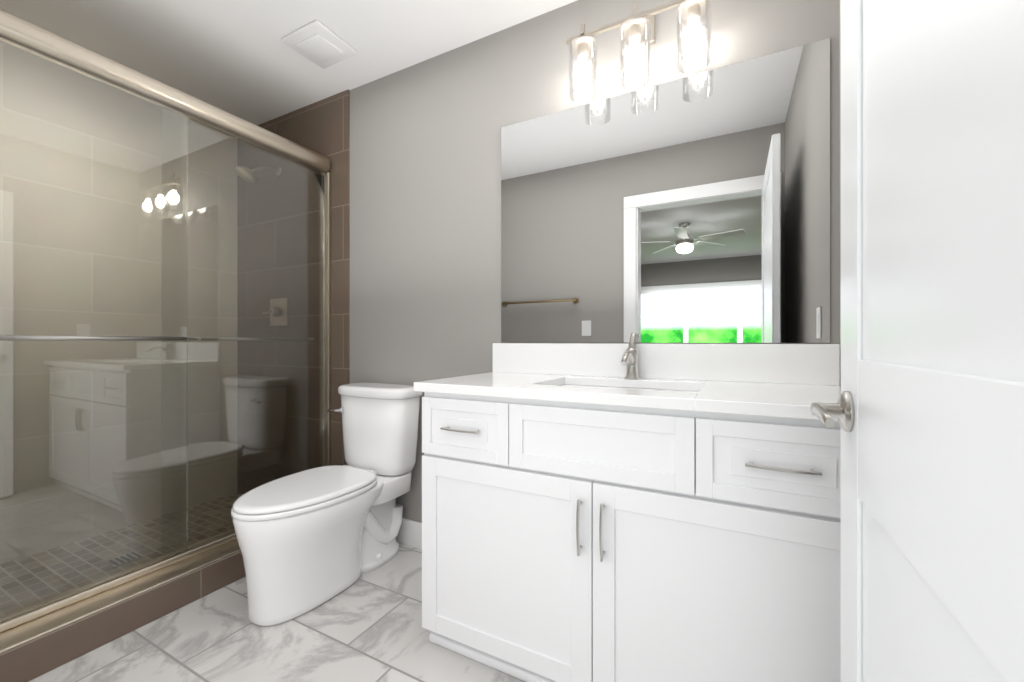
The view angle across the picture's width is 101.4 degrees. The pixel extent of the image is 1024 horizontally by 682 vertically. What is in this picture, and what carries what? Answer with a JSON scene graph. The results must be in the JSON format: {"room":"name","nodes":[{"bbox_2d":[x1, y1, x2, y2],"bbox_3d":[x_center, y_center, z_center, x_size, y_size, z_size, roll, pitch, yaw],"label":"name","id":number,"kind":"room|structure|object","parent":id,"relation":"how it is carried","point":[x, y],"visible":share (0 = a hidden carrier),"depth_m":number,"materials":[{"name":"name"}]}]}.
{"room":"bathroom","nodes":[
{"label":"bathroom","id":0,"kind":"room"},
{"bbox_2d":[0,40,237,564],"bbox_3d":[-2.280,-0.180,2.112,0.100,2.440,1.660,0,0,28],"label":"glass shower door","id":1,"kind":"structure","parent":0,"point":[93,173],"depth_m":2.22,"materials":[{"name":"glass"}]},
{"bbox_2d":[0,492,524,681],"bbox_3d":[-0.771,1.055,1.382,3.450,0.070,1.770,0,0,28],"label":"floor","id":2,"kind":"structure","parent":0,"point":[372,630],"depth_m":1.51,"materials":[{"name":"tile"}]},
{"bbox_2d":[0,551,244,681],"bbox_3d":[-1.373,0.980,1.709,0.220,0.120,1.528,0,0,28],"label":"shower curb","id":3,"kind":"structure","parent":2,"relation":"on","point":[25,662],"depth_m":1.45,"materials":[{"name":"tile"}]},
{"bbox_2d":[0,9,330,652],"bbox_3d":[-1.373,-0.062,1.710,0.212,1.962,1.525,0,0,28],"label":"shower door frame","id":4,"kind":"structure","parent":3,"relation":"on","point":[17,628],"depth_m":1.62,"materials":[{"name":"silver metal"}]},
{"bbox_2d":[104,551,143,567],"bbox_3d":[-1.809,1.018,1.955,0.110,0.004,0.110,0,0,28],"label":"shower drain","id":5,"kind":"object","parent":2,"relation":"on","point":[126,558],"visible":1,"depth_m":1.95,"materials":[{"name":"silver metal"}]},
{"bbox_2d":[231,383,422,625],"bbox_3d":[-0.793,0.630,1.825,0.452,0.820,0.782,0,0,28],"label":"toilet","id":6,"kind":"object","parent":2,"relation":"on","point":[304,538],"visible":0.99,"depth_m":1.71,"materials":[{"name":"white ceramic"}]},
{"bbox_2d":[414,333,840,681],"bbox_3d":[0.344,0.505,1.363,1.253,1.070,0.562,0,0,28],"label":"vanity","id":7,"kind":"object","parent":2,"relation":"on","point":[592,512],"visible":0.93,"depth_m":1.13,"materials":[{"name":"white wood"}]},
{"bbox_2d":[0,0,576,124],"bbox_3d":[-0.771,-1.430,1.382,3.450,0.060,1.770,0,0,28],"label":"ceiling","id":8,"kind":"structure","parent":0,"point":[231,56],"depth_m":1.91,"materials":[{"name":"white paint"}]},
{"bbox_2d":[281,20,357,67],"bbox_3d":[-0.905,-1.387,1.977,0.250,0.026,0.230,0,0,28],"label":"fan","id":9,"kind":"object","parent":8,"relation":"attached to","point":[314,40],"visible":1,"depth_m":1.95,"materials":[{"name":"white plastic"}]},
{"bbox_2d":[350,0,838,522],"bbox_3d":[0.131,-0.180,1.851,2.290,2.440,0.100,0,0,28],"label":"wall","id":10,"kind":"structure","parent":0,"point":[425,136],"depth_m":1.99,"materials":[{"name":"grey paint"}]},
{"bbox_2d":[235,166,281,182],"bbox_3d":[-1.510,-1.013,2.502,0.124,0.155,0.253,0,0,28],"label":"shower head","id":11,"kind":"object","parent":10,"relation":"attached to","point":[245,173],"visible":1,"depth_m":2.45},
{"bbox_2d":[262,298,287,325],"bbox_3d":[-1.465,-0.180,2.589,0.171,0.170,0.056,0,0,28],"label":"shower valve","id":12,"kind":"object","parent":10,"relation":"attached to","point":[278,311],"visible":1,"depth_m":2.59,"materials":[{"name":"silver metal"}]},
{"bbox_2d":[238,90,349,493],"bbox_3d":[-1.399,-0.180,2.649,1.160,2.440,0.110,0,0,28],"label":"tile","id":13,"kind":"structure","parent":10,"relation":"attached to","point":[280,227],"depth_m":2.56,"materials":[{"name":"brown tile"}]},
{"bbox_2d":[396,518,421,549],"bbox_3d":[-0.497,0.975,2.116,0.928,0.130,0.014,0,0,28],"label":"baseboard","id":14,"kind":"structure","parent":10,"relation":"attached to","point":[410,532],"depth_m":2.12,"materials":[{"name":"white wood"}]},
{"bbox_2d":[566,0,710,101],"bbox_3d":[0.455,-1.090,1.534,0.520,0.300,0.158,0,0,28],"label":"sconce","id":15,"kind":"object","parent":10,"relation":"attached to","point":[637,31],"visible":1,"depth_m":1.48,"materials":[{"name":"glass"}]},
{"bbox_2d":[501,38,829,342],"bbox_3d":[0.481,-0.477,1.607,1.193,0.966,0.006,0,0,28],"label":"vanity mirror","id":16,"kind":"object","parent":10,"relation":"attached to","point":[694,208],"visible":1,"depth_m":1.54,"materials":[{"name":"silver mirror"}]},
{"bbox_2d":[839,0,840,385],"bbox_3d":[0.717,-0.180,0.612,0.100,2.440,1.550,0,0,28],"label":"wall","id":17,"kind":"structure","parent":0,"point":[839,0],"depth_m":1.31,"materials":[{"name":"grey paint"}]},
{"bbox_2d":[811,0,1023,681],"bbox_3d":[0.406,0.020,0.371,0.139,2.020,0.822,0,0,28],"label":"door","id":18,"kind":"structure","parent":17,"relation":"in","point":[929,407],"depth_m":0.42,"materials":[{"name":"white wood"}]}
]}

